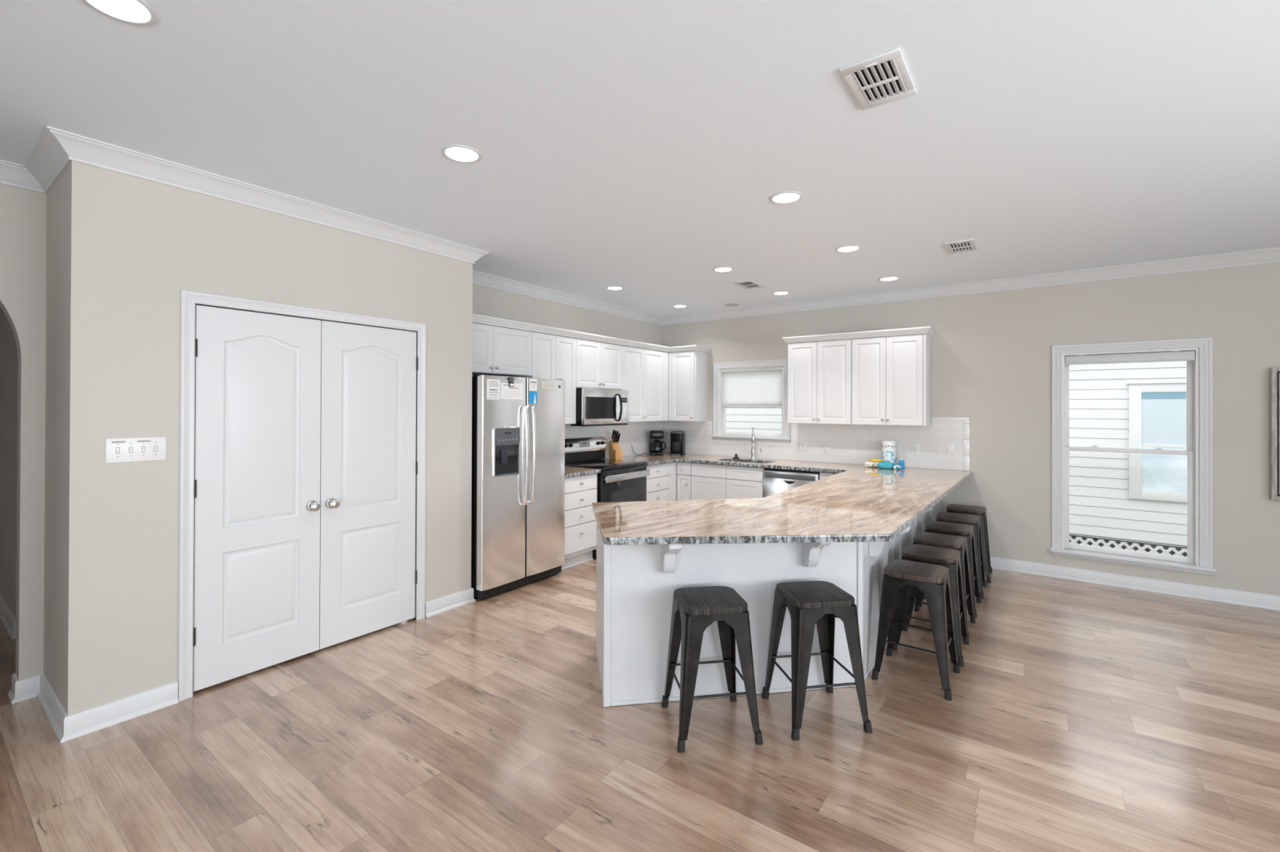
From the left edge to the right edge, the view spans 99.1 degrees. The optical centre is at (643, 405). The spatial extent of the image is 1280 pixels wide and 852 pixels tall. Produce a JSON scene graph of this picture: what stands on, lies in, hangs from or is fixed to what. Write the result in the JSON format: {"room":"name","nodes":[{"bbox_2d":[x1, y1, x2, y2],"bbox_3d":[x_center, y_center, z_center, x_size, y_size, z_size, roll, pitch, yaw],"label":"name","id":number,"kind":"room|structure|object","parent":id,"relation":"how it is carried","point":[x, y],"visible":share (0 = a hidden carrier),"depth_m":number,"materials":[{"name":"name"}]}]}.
{"room":"open-plan kitchen","nodes":[
{"label":"open-plan kitchen","id":0,"kind":"room"},
{"bbox_2d":[0,183,46,679],"bbox_3d":[-4.499,0.137,1.081,0.120,2.715,4.485,0,0,36],"label":"wall","id":1,"kind":"structure","parent":0,"point":[23,211],"depth_m":2.82,"materials":[{"name":"beige paint"}]},
{"bbox_2d":[0,167,66,707],"bbox_3d":[-3.959,0.148,3.541,3.234,2.715,0.135,0,0,36],"label":"wall","id":2,"kind":"structure","parent":0,"point":[56,197],"depth_m":2.77,"materials":[{"name":"beige paint"}]},
{"bbox_2d":[8,673,178,743],"bbox_3d":[-2.846,1.454,2.644,0.951,0.104,0.370,0,0,6],"label":"baseboard","id":3,"kind":"structure","parent":2,"relation":"attached to","point":[66,727],"depth_m":2.63,"materials":[{"name":"white paint"}]},
{"bbox_2d":[0,125,1279,325],"bbox_3d":[0.744,-1.156,0.790,8.720,0.095,10.140,0,0,36],"label":"crown molding","id":4,"kind":"structure","parent":2,"relation":"attached to","point":[55,148],"depth_m":3.75,"materials":[{"name":"white paint"}]},
{"bbox_2d":[63,160,472,715],"bbox_3d":[-2.008,0.154,3.387,0.110,2.715,2.170,0,0,36],"label":"wall","id":5,"kind":"structure","parent":0,"point":[134,243],"depth_m":2.72,"materials":[{"name":"beige paint"}]},
{"bbox_2d":[105,436,166,463],"bbox_3d":[-2.461,0.214,2.651,0.017,0.115,0.219,0,0,36],"label":"switch plate","id":6,"kind":"object","parent":5,"relation":"attached to","point":[134,449],"visible":1,"depth_m":2.64,"materials":[{"name":"white plastic"}]},
{"bbox_2d":[192,305,320,692],"bbox_3d":[-2.148,0.484,3.080,0.103,2.016,0.624,0,0,36],"label":"door","id":7,"kind":"structure","parent":5,"relation":"in","point":[257,432],"depth_m":3.06,"materials":[{"name":"white paint"}]},
{"bbox_2d":[177,289,426,702],"bbox_3d":[-2.006,0.462,3.375,0.128,2.100,1.378,0,0,36],"label":"door frame","id":8,"kind":"structure","parent":5,"relation":"attached to","point":[188,299],"depth_m":2.83,"materials":[{"name":"white paint"}]},
{"bbox_2d":[319,320,417,649],"bbox_3d":[-1.775,0.487,3.596,0.103,2.016,0.640,0,0,36],"label":"door","id":9,"kind":"structure","parent":5,"relation":"in","point":[369,466],"depth_m":3.57,"materials":[{"name":"white paint"}]},
{"bbox_2d":[425,556,1279,617],"bbox_3d":[0.686,1.459,0.815,8.840,0.104,10.140,0,0,36],"label":"baseboard","id":10,"kind":"structure","parent":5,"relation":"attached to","point":[1171,588],"depth_m":4.44,"materials":[{"name":"white paint"}]},
{"bbox_2d":[471,283,662,457],"bbox_3d":[-0.834,0.168,6.027,0.150,2.715,3.485,0,0,36],"label":"wall","id":11,"kind":"structure","parent":0,"point":[486,301],"depth_m":5.81,"materials":[{"name":"beige paint"}]},
{"bbox_2d":[471,322,532,377],"bbox_3d":[-1.397,-0.483,4.813,0.357,0.415,0.841,0,0,36],"label":"upper cabinet","id":12,"kind":"object","parent":11,"relation":"attached to","point":[498,351],"visible":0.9,"depth_m":4.78,"materials":[{"name":"white paint"}]},
{"bbox_2d":[472,313,711,352],"bbox_3d":[-0.460,-0.716,5.764,0.761,0.062,3.479,0,0,36],"label":"crown molding","id":13,"kind":"structure","parent":12,"relation":"attached to","point":[480,319],"depth_m":5.51,"materials":[{"name":"white paint"}]},
{"bbox_2d":[519,331,576,424],"bbox_3d":[-0.987,-0.251,5.404,0.329,0.873,0.595,0,0,36],"label":"upper cabinet","id":14,"kind":"object","parent":11,"relation":"attached to","point":[553,357],"visible":0.46,"depth_m":5.36,"materials":[{"name":"white paint"}]},
{"bbox_2d":[576,338,622,389],"bbox_3d":[-0.579,-0.432,5.944,0.357,0.504,0.753,0,0,36],"label":"upper cabinet","id":15,"kind":"object","parent":11,"relation":"attached to","point":[598,364],"visible":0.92,"depth_m":5.83,"materials":[{"name":"white paint"}]},
{"bbox_2d":[570,387,628,426],"bbox_3d":[-0.526,0.018,5.903,0.484,0.390,0.750,0,0,36],"label":"microwave","id":16,"kind":"object","parent":15,"relation":"attached to","point":[594,406],"visible":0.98,"depth_m":5.71,"materials":[{"name":"silver metal"}]},
{"bbox_2d":[564,421,661,463],"bbox_3d":[-0.497,0.409,6.358,0.008,0.436,2.535,0,0,36],"label":"backsplash","id":17,"kind":"structure","parent":11,"relation":"attached to","point":[636,435],"depth_m":6.76,"materials":[{"name":"white tile"}]},
{"bbox_2d":[621,345,668,422],"bbox_3d":[-0.079,-0.243,6.637,0.357,0.873,0.956,0,0,36],"label":"upper cabinet","id":18,"kind":"object","parent":11,"relation":"attached to","point":[645,372],"visible":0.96,"depth_m":6.54,"materials":[{"name":"white paint"}]},
{"bbox_2d":[0,0,1279,316],"bbox_3d":[-0.688,-1.282,1.054,11.650,0.150,12.090,0,0,36],"label":"ceiling","id":19,"kind":"structure","parent":0,"point":[643,148],"depth_m":2.33,"materials":[{"name":"white paint"}]},
{"bbox_2d":[81,0,157,25],"bbox_3d":[-1.579,-1.205,1.638,0.184,0.006,0.184,0,0,36],"label":"recessed light","id":20,"kind":"object","parent":19,"relation":"in","point":[139,12],"visible":1,"depth_m":1.66,"materials":[{"name":"white paint"}]},
{"bbox_2d":[441,144,481,163],"bbox_3d":[-0.865,-1.199,2.605,0.184,0.006,0.184,0,0,36],"label":"recessed light","id":21,"kind":"object","parent":19,"relation":"in","point":[457,153],"visible":1,"depth_m":2.60,"materials":[{"name":"white plastic"}]},
{"bbox_2d":[605,285,623,290],"bbox_3d":[-0.284,-1.186,5.519,0.184,0.006,0.184,0,0,36],"label":"recessed light","id":22,"kind":"object","parent":19,"relation":"in","point":[612,287],"visible":1,"depth_m":5.52,"materials":[{"name":"white plastic"}]},
{"bbox_2d":[672,304,687,307],"bbox_3d":[0.438,-1.180,6.490,0.184,0.006,0.184,0,0,36],"label":"recessed light","id":23,"kind":"object","parent":19,"relation":"in","point":[677,305],"visible":1,"depth_m":6.49,"materials":[{"name":"white plastic"}]},
{"bbox_2d":[712,266,733,272],"bbox_3d":[0.697,-1.186,4.759,0.184,0.006,0.184,0,0,36],"label":"recessed light","id":24,"kind":"object","parent":19,"relation":"in","point":[720,269],"visible":1,"depth_m":4.76,"materials":[{"name":"white plastic"}]},
{"bbox_2d":[724,303,738,306],"bbox_3d":[1.038,-1.178,6.388,0.169,0.006,0.169,0,0,36],"label":"ceiling speaker","id":25,"kind":"object","parent":19,"relation":"attached to","point":[726,304],"visible":1,"depth_m":6.37,"materials":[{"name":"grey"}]},
{"bbox_2d":[732,279,764,288],"bbox_3d":[1.034,-1.178,5.324,0.190,0.016,0.340,0,0,36],"label":"ceiling vent","id":26,"kind":"object","parent":19,"relation":"in","point":[748,284],"visible":1,"depth_m":5.30,"materials":[{"name":"white metal"}]},
{"bbox_2d":[772,291,790,295],"bbox_3d":[1.448,-1.180,5.734,0.184,0.006,0.184,0,0,36],"label":"recessed light","id":27,"kind":"object","parent":19,"relation":"in","point":[776,293],"visible":1,"depth_m":5.73,"materials":[{"name":"white plastic"}]},
{"bbox_2d":[769,191,803,204],"bbox_3d":[0.821,-1.191,3.131,0.184,0.006,0.184,0,0,36],"label":"recessed light","id":28,"kind":"object","parent":19,"relation":"in","point":[787,197],"visible":1,"depth_m":3.12,"materials":[{"name":"white plastic"}]},
{"bbox_2d":[835,244,861,252],"bbox_3d":[1.551,-1.185,4.131,0.184,0.006,0.184,0,0,36],"label":"recessed light","id":29,"kind":"object","parent":19,"relation":"in","point":[850,248],"visible":1,"depth_m":4.12,"materials":[{"name":"white plastic"}]},
{"bbox_2d":[839,47,916,110],"bbox_3d":[0.869,-1.190,2.010,0.198,0.016,0.315,0,0,36],"label":"ceiling vent","id":30,"kind":"object","parent":19,"relation":"in","point":[883,74],"visible":1,"depth_m":1.99,"materials":[{"name":"white metal"}]},
{"bbox_2d":[878,276,900,281],"bbox_3d":[2.291,-1.179,5.082,0.184,0.006,0.184,0,0,36],"label":"recessed light","id":31,"kind":"object","parent":19,"relation":"in","point":[886,278],"visible":1,"depth_m":5.07,"materials":[{"name":"white plastic"}]},
{"bbox_2d":[943,238,977,253],"bbox_3d":[2.360,-1.178,4.051,0.192,0.016,0.320,0,0,36],"label":"ceiling vent","id":32,"kind":"object","parent":19,"relation":"in","point":[966,245],"visible":1,"depth_m":4.03,"materials":[{"name":"white metal"}]},
{"bbox_2d":[0,559,1279,851],"bbox_3d":[-0.331,1.571,1.550,11.650,0.120,10.440,0,0,36],"label":"floor","id":33,"kind":"structure","parent":0,"point":[1080,717],"depth_m":2.41,"materials":[{"name":"brown wood"}]},
{"bbox_2d":[471,373,564,599],"bbox_3d":[-1.209,0.638,4.732,0.719,1.761,0.912,0,0,36],"label":"refrigerator","id":34,"kind":"object","parent":33,"relation":"on","point":[517,522],"visible":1,"depth_m":4.46,"materials":[{"name":"silver metal"}]},
{"bbox_2d":[486,378,500,399],"bbox_3d":[-1.168,-0.126,4.261,0.001,0.157,0.130,0,0,36],"label":"sheet","id":35,"kind":"object","parent":34,"relation":"attached to","point":[493,386],"visible":1,"depth_m":4.26,"materials":[{"name":"white paper"}]},
{"bbox_2d":[507,377,515,386],"bbox_3d":[-1.060,-0.189,4.398,0.010,0.078,0.084,0,0,36],"label":"clip","id":36,"kind":"object","parent":34,"relation":"attached to","point":[511,384],"visible":1,"depth_m":4.39,"materials":[{"name":"black plastic"}]},
{"bbox_2d":[500,382,523,399],"bbox_3d":[-1.059,-0.117,4.412,0.001,0.128,0.229,0,0,36],"label":"sheet","id":37,"kind":"object","parent":34,"relation":"attached to","point":[516,392],"visible":1,"depth_m":4.41,"materials":[{"name":"white paper"}]},
{"bbox_2d":[528,378,537,403],"bbox_3d":[-0.925,-0.121,4.596,0.002,0.208,0.090,0,0,36],"label":"brochure","id":38,"kind":"object","parent":34,"relation":"attached to","point":[532,382],"visible":1,"depth_m":4.59,"materials":[{"name":"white paper"}]},
{"bbox_2d":[542,381,555,388],"bbox_3d":[-0.818,-0.179,4.745,0.001,0.056,0.168,0,0,36],"label":"label card","id":39,"kind":"object","parent":34,"relation":"attached to","point":[544,384],"visible":1,"depth_m":4.75,"materials":[{"name":"white paper"}]},
{"bbox_2d":[561,473,596,570],"bbox_3d":[-0.832,1.090,5.339,0.656,0.863,0.497,0,0,36],"label":"base cabinet","id":40,"kind":"object","parent":33,"relation":"on","point":[580,491],"visible":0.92,"depth_m":5.16,"materials":[{"name":"white paint"}]},
{"bbox_2d":[564,466,600,478],"bbox_3d":[-0.828,0.641,5.341,0.661,0.036,0.501,0,0,36],"label":"countertop","id":41,"kind":"structure","parent":40,"relation":"on","point":[570,472],"depth_m":5.23,"materials":[{"name":"brown stone"}]},
{"bbox_2d":[564,436,649,559],"bbox_3d":[-0.428,0.940,5.833,0.715,1.171,0.758,0,0,36],"label":"range","id":42,"kind":"object","parent":33,"relation":"on","point":[618,480],"visible":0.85,"depth_m":5.77,"materials":[{"name":"black metal"}]},
{"bbox_2d":[564,458,647,470],"bbox_3d":[-0.413,0.624,5.824,0.591,0.028,0.758,0,0,36],"label":"cooktop","id":43,"kind":"object","parent":42,"relation":"in","point":[597,464],"depth_m":5.77,"materials":[{"name":"black glass"}]},
{"bbox_2d":[646,462,676,501],"bbox_3d":[-0.040,1.097,6.435,0.656,0.863,0.663,0,0,36],"label":"base cabinet","id":44,"kind":"object","parent":33,"relation":"on","point":[661,481],"visible":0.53,"depth_m":6.27,"materials":[{"name":"white paint"}]},
{"bbox_2d":[676,462,691,500],"bbox_3d":[0.648,1.101,6.705,0.194,0.863,0.637,0,0,36],"label":"base cabinet","id":45,"kind":"object","parent":33,"relation":"on","point":[683,468],"visible":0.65,"depth_m":6.47,"materials":[{"name":"white paint"}]},
{"bbox_2d":[661,586,763,753],"bbox_3d":[0.316,1.215,2.604,0.391,0.602,0.391,0,0,-9],"label":"bar stool","id":46,"kind":"object","parent":33,"relation":"on","point":[695,609],"visible":1,"depth_m":2.47,"materials":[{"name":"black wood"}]},
{"bbox_2d":[690,462,764,500],"bbox_3d":[1.101,1.101,6.393,0.903,0.863,0.614,0,0,36],"label":"base cabinet","id":47,"kind":"object","parent":33,"relation":"on","point":[708,482],"visible":0.38,"depth_m":6.15,"materials":[{"name":"white paint"}]},
{"bbox_2d":[595,501,940,707],"bbox_3d":[1.210,1.094,4.199,1.420,0.862,4.015,0,0,36],"label":"base cabinet","id":48,"kind":"object","parent":33,"relation":"on","point":[634,599],"visible":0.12,"depth_m":2.85,"materials":[{"name":"white paint"}]},
{"bbox_2d":[661,544,682,573],"bbox_3d":[0.139,0.752,2.696,0.064,0.197,0.205,0,0,-9],"label":"corbel","id":49,"kind":"object","parent":48,"relation":"attached to","point":[669,553],"visible":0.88,"depth_m":2.71,"materials":[{"name":"white paint"}]},
{"bbox_2d":[591,452,972,545],"bbox_3d":[0.491,0.643,4.643,3.617,0.036,4.169,0,0,36],"label":"countertop","id":50,"kind":"structure","parent":48,"relation":"on","point":[860,503],"depth_m":3.22,"materials":[{"name":"brown stone"}]},
{"bbox_2d":[608,440,622,459],"bbox_3d":[-0.321,0.513,6.325,0.096,0.229,0.160,0,0,-34],"label":"knife block","id":51,"kind":"object","parent":50,"relation":"on","point":[615,451],"visible":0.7,"depth_m":6.29,"materials":[{"name":"brown wood"}]},
{"bbox_2d":[611,429,614,439],"bbox_3d":[-0.349,0.340,6.318,0.020,0.126,0.061,0,0,-34],"label":"kitchen knife","id":52,"kind":"object","parent":51,"relation":"on","point":[613,432],"visible":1,"depth_m":6.31,"materials":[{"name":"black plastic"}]},
{"bbox_2d":[649,430,666,455],"bbox_3d":[0.189,0.477,7.022,0.203,0.310,0.213,0,0,-2],"label":"coffee maker","id":53,"kind":"object","parent":50,"relation":"on","point":[656,437],"visible":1,"depth_m":6.97,"materials":[{"name":"black plastic"}]},
{"bbox_2d":[670,431,685,455],"bbox_3d":[0.444,0.483,7.019,0.177,0.300,0.233,0,0,16],"label":"coffee machine","id":54,"kind":"object","parent":50,"relation":"on","point":[677,437],"visible":1,"depth_m":6.94,"materials":[{"name":"black plastic"}]},
{"bbox_2d":[750,426,761,459],"bbox_3d":[1.320,0.440,6.379,0.128,0.388,0.176,0,0,12],"label":"faucet","id":55,"kind":"object","parent":50,"relation":"on","point":[753,438],"visible":1,"depth_m":6.42,"materials":[{"name":"silver metal"}]},
{"bbox_2d":[864,461,878,467],"bbox_3d":[2.355,0.606,5.610,0.155,0.057,0.094,0,0,24],"label":"pack","id":56,"kind":"object","parent":50,"relation":"on","point":[868,464],"visible":0.86,"depth_m":5.58},
{"bbox_2d":[869,458,882,462],"bbox_3d":[2.400,0.563,5.623,0.123,0.029,0.065,0,0,30],"label":"pack","id":57,"kind":"object","parent":56,"relation":"on","point":[870,460],"visible":1,"depth_m":5.60,"materials":[{"name":"yellow"}]},
{"bbox_2d":[877,462,894,468],"bbox_3d":[2.444,0.604,5.491,0.162,0.061,0.101,0,0,7],"label":"pack","id":58,"kind":"object","parent":50,"relation":"on","point":[883,464],"visible":0.97,"depth_m":5.45,"materials":[{"name":"teal"}]},
{"bbox_2d":[881,440,896,465],"bbox_3d":[2.522,0.496,5.601,0.134,0.278,0.134,0,0,36],"label":"paper towel roll","id":59,"kind":"object","parent":50,"relation":"on","point":[888,446],"visible":0.71,"depth_m":5.55,"materials":[{"name":"white paper"}]},
{"bbox_2d":[893,465,901,469],"bbox_3d":[2.519,0.613,5.415,0.059,0.042,0.062,0,0,-43],"label":"plastic wrapper","id":60,"kind":"object","parent":50,"relation":"on","point":[895,467],"visible":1,"depth_m":5.40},
{"bbox_2d":[897,457,904,469],"bbox_3d":[2.587,0.580,5.468,0.056,0.110,0.032,0,0,36],"label":"dish soap bottle","id":61,"kind":"object","parent":50,"relation":"on","point":[901,463],"visible":0.92,"depth_m":5.45,"materials":[{"name":"blue plastic"}]},
{"bbox_2d":[802,542,831,567],"bbox_3d":[0.896,0.755,2.815,0.064,0.197,0.205,0,0,-9],"label":"corbel","id":62,"kind":"object","parent":48,"relation":"attached to","point":[811,552],"visible":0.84,"depth_m":2.84,"materials":[{"name":"white paint"}]},
{"bbox_2d":[868,525,910,556],"bbox_3d":[1.383,0.758,3.067,0.205,0.197,0.064,0,0,36],"label":"corbel","id":63,"kind":"object","parent":48,"relation":"attached to","point":[875,548],"visible":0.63,"depth_m":3.08,"materials":[{"name":"white paint"}]},
{"bbox_2d":[763,467,819,497],"bbox_3d":[1.698,1.102,5.930,0.596,0.857,0.603,0,0,36],"label":"dishwasher","id":64,"kind":"object","parent":33,"relation":"on","point":[775,481],"visible":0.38,"depth_m":5.73,"materials":[{"name":"silver metal"}]},
{"bbox_2d":[761,581,872,741],"bbox_3d":[0.843,1.217,2.692,0.391,0.602,0.391,0,0,-9],"label":"bar stool","id":65,"kind":"object","parent":33,"relation":"on","point":[821,601],"visible":1,"depth_m":2.56,"materials":[{"name":"black metal"}]},
{"bbox_2d":[819,471,837,479],"bbox_3d":[2.081,1.102,5.688,0.299,0.863,0.609,0,0,36],"label":"base cabinet","id":66,"kind":"object","parent":33,"relation":"on","point":[822,475],"visible":0.06,"depth_m":5.50,"materials":[{"name":"white paint"}]},
{"bbox_2d":[871,559,959,701],"bbox_3d":[1.542,1.221,3.079,0.391,0.602,0.391,0,0,36],"label":"bar stool","id":67,"kind":"object","parent":33,"relation":"on","point":[933,580],"visible":1,"depth_m":3.02,"materials":[{"name":"black metal"}]},
{"bbox_2d":[892,544,968,666],"bbox_3d":[1.820,1.224,3.452,0.391,0.602,0.391,0,0,35],"label":"bar stool","id":68,"kind":"object","parent":33,"relation":"on","point":[949,558],"visible":0.77,"depth_m":3.38,"materials":[{"name":"black metal"}]},
{"bbox_2d":[907,532,975,640],"bbox_3d":[2.071,1.226,3.807,0.391,0.602,0.391,0,0,37],"label":"bar stool","id":69,"kind":"object","parent":33,"relation":"on","point":[935,540],"visible":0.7,"depth_m":3.78,"materials":[{"name":"black metal"}]},
{"bbox_2d":[919,520,981,617],"bbox_3d":[2.357,1.228,4.199,0.391,0.602,0.391,0,0,36],"label":"bar stool","id":70,"kind":"object","parent":33,"relation":"on","point":[965,531],"visible":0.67,"depth_m":4.13,"materials":[{"name":"black metal"}]},
{"bbox_2d":[936,511,986,599],"bbox_3d":[2.644,1.230,4.584,0.391,0.602,0.391,0,0,35],"label":"bar stool","id":71,"kind":"object","parent":33,"relation":"on","point":[968,519],"visible":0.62,"depth_m":4.47,"materials":[{"name":"black metal"}]},
{"bbox_2d":[946,504,992,583],"bbox_3d":[2.946,1.233,4.976,0.391,0.602,0.391,0,0,34],"label":"bar stool","id":72,"kind":"object","parent":33,"relation":"on","point":[957,508],"visible":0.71,"depth_m":4.81,"materials":[{"name":"black metal"}]},
{"bbox_2d":[661,262,1279,595],"bbox_3d":[3.789,0.180,4.929,8.930,2.715,0.150,0,0,36],"label":"wall","id":73,"kind":"structure","parent":0,"point":[992,351],"depth_m":4.93,"materials":[{"name":"beige paint"}]},
{"bbox_2d":[668,351,708,421],"bbox_3d":[0.570,-0.240,6.944,0.389,0.873,0.356,0,0,36],"label":"upper cabinet","id":74,"kind":"object","parent":73,"relation":"attached to","point":[688,371],"visible":1,"depth_m":6.83,"materials":[{"name":"white paint"}]},
{"bbox_2d":[711,359,791,442],"bbox_3d":[1.331,-0.055,6.675,1.030,0.970,0.199,0,0,36],"label":"window","id":75,"kind":"structure","parent":73,"relation":"in","point":[719,433],"depth_m":6.69,"materials":[{"name":"white paint"}]},
{"bbox_2d":[720,367,782,408],"bbox_3d":[1.317,-0.217,6.655,0.810,0.491,0.034,0,0,36],"label":"roller shade","id":76,"kind":"object","parent":75,"relation":"attached to","point":[757,388],"visible":1,"depth_m":6.65,"materials":[{"name":"white fabric"}]},
{"bbox_2d":[661,419,963,471],"bbox_3d":[1.681,0.387,6.353,3.545,0.494,0.008,0,0,36],"label":"backsplash","id":77,"kind":"structure","parent":73,"relation":"attached to","point":[853,444],"depth_m":5.97,"materials":[{"name":"white tile"}]},
{"bbox_2d":[796,440,806,451],"bbox_3d":[1.811,0.465,6.248,0.116,0.116,0.008,0,0,36],"label":"switch plate","id":78,"kind":"object","parent":77,"relation":"attached to","point":[801,446],"visible":1,"depth_m":6.25,"materials":[{"name":"white plastic"}]},
{"bbox_2d":[823,442,830,453],"bbox_3d":[2.046,0.473,6.078,0.072,0.116,0.008,0,0,36],"label":"wall outlet","id":79,"kind":"object","parent":77,"relation":"attached to","point":[826,446],"visible":1,"depth_m":6.08,"materials":[{"name":"white plastic"}]},
{"bbox_2d":[911,444,919,456],"bbox_3d":[2.771,0.454,5.555,0.072,0.116,0.008,0,0,36],"label":"wall outlet","id":80,"kind":"object","parent":77,"relation":"attached to","point":[915,448],"visible":1,"depth_m":5.55,"materials":[{"name":"white plastic"}]},
{"bbox_2d":[946,443,954,455],"bbox_3d":[3.024,0.428,5.373,0.072,0.116,0.007,0,0,36],"label":"switch plate","id":81,"kind":"object","parent":77,"relation":"attached to","point":[949,446],"visible":1,"depth_m":5.37,"materials":[{"name":"white plastic"}]},
{"bbox_2d":[787,338,852,424],"bbox_3d":[1.954,-0.245,5.944,0.682,0.885,0.356,0,0,36],"label":"upper cabinet","id":82,"kind":"object","parent":73,"relation":"attached to","point":[820,373],"visible":0.94,"depth_m":5.81,"materials":[{"name":"white paint"}]},
{"bbox_2d":[782,326,936,343],"bbox_3d":[2.232,-0.719,5.737,1.459,0.062,0.370,0,0,36],"label":"crown molding","id":83,"kind":"structure","parent":82,"relation":"attached to","point":[929,331],"depth_m":5.53,"materials":[{"name":"white paint"}]},
{"bbox_2d":[851,333,931,426],"bbox_3d":[2.512,-0.244,5.540,0.689,0.885,0.356,0,0,36],"label":"upper cabinet","id":84,"kind":"object","parent":73,"relation":"attached to","point":[891,375],"visible":1,"depth_m":5.40,"materials":[{"name":"white paint"}]},
{"bbox_2d":[931,417,969,471],"bbox_3d":[3.027,0.376,5.380,0.329,0.519,0.010,0,0,36],"label":"tile border","id":85,"kind":"structure","parent":73,"relation":"attached to","point":[966,420],"depth_m":5.30,"materials":[{"name":"white tile"}]},
{"bbox_2d":[1049,337,1216,574],"bbox_3d":[4.120,0.400,4.657,1.045,1.875,0.199,0,0,36],"label":"window","id":86,"kind":"structure","parent":73,"relation":"in","point":[1199,372],"depth_m":4.47,"materials":[{"name":"white paint"}]},
{"bbox_2d":[1065,351,1195,364],"bbox_3d":[4.108,-0.409,4.639,0.824,0.096,0.060,0,0,36],"label":"roller shade","id":87,"kind":"object","parent":86,"relation":"attached to","point":[1173,356],"visible":1,"depth_m":4.60,"materials":[{"name":"white fabric"}]},
{"bbox_2d":[1269,368,1279,500],"bbox_3d":[5.037,0.212,3.898,0.750,0.990,0.055,0,0,36],"label":"framed picture","id":88,"kind":"object","parent":73,"relation":"attached to","point":[1274,373],"visible":1,"depth_m":4.09,"materials":[{"name":"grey wood"}]},
{"label":"outside","id":89,"kind":"structure","parent":0,"visible":0},
{"bbox_3d":[8.861,2.267,12.269,28.000,0.130,17.710,0,0,36],"label":"ground","id":90,"kind":"structure","parent":89,"visible":0},
{"bbox_2d":[725,360,1186,556],"bbox_3d":[5.180,0.388,8.025,17.000,3.570,0.220,0,0,36],"label":"neighbor house","id":91,"kind":"structure","parent":90,"relation":"on","point":[1126,501],"depth_m":7.14,"materials":[{"name":"white"}]},
{"bbox_3d":[-3.497,0.153,4.450,0.120,2.715,1.880,0,0,36],"label":"wall","id":92,"kind":"structure","parent":0,"visible":0},
{"bbox_2d":[0,593,16,639],"bbox_3d":[-3.936,1.458,4.607,1.066,0.104,1.926,0,0,36],"label":"baseboard","id":93,"kind":"structure","parent":92,"relation":"attached to","point":[8,620],"depth_m":3.71,"materials":[{"name":"white paint"}]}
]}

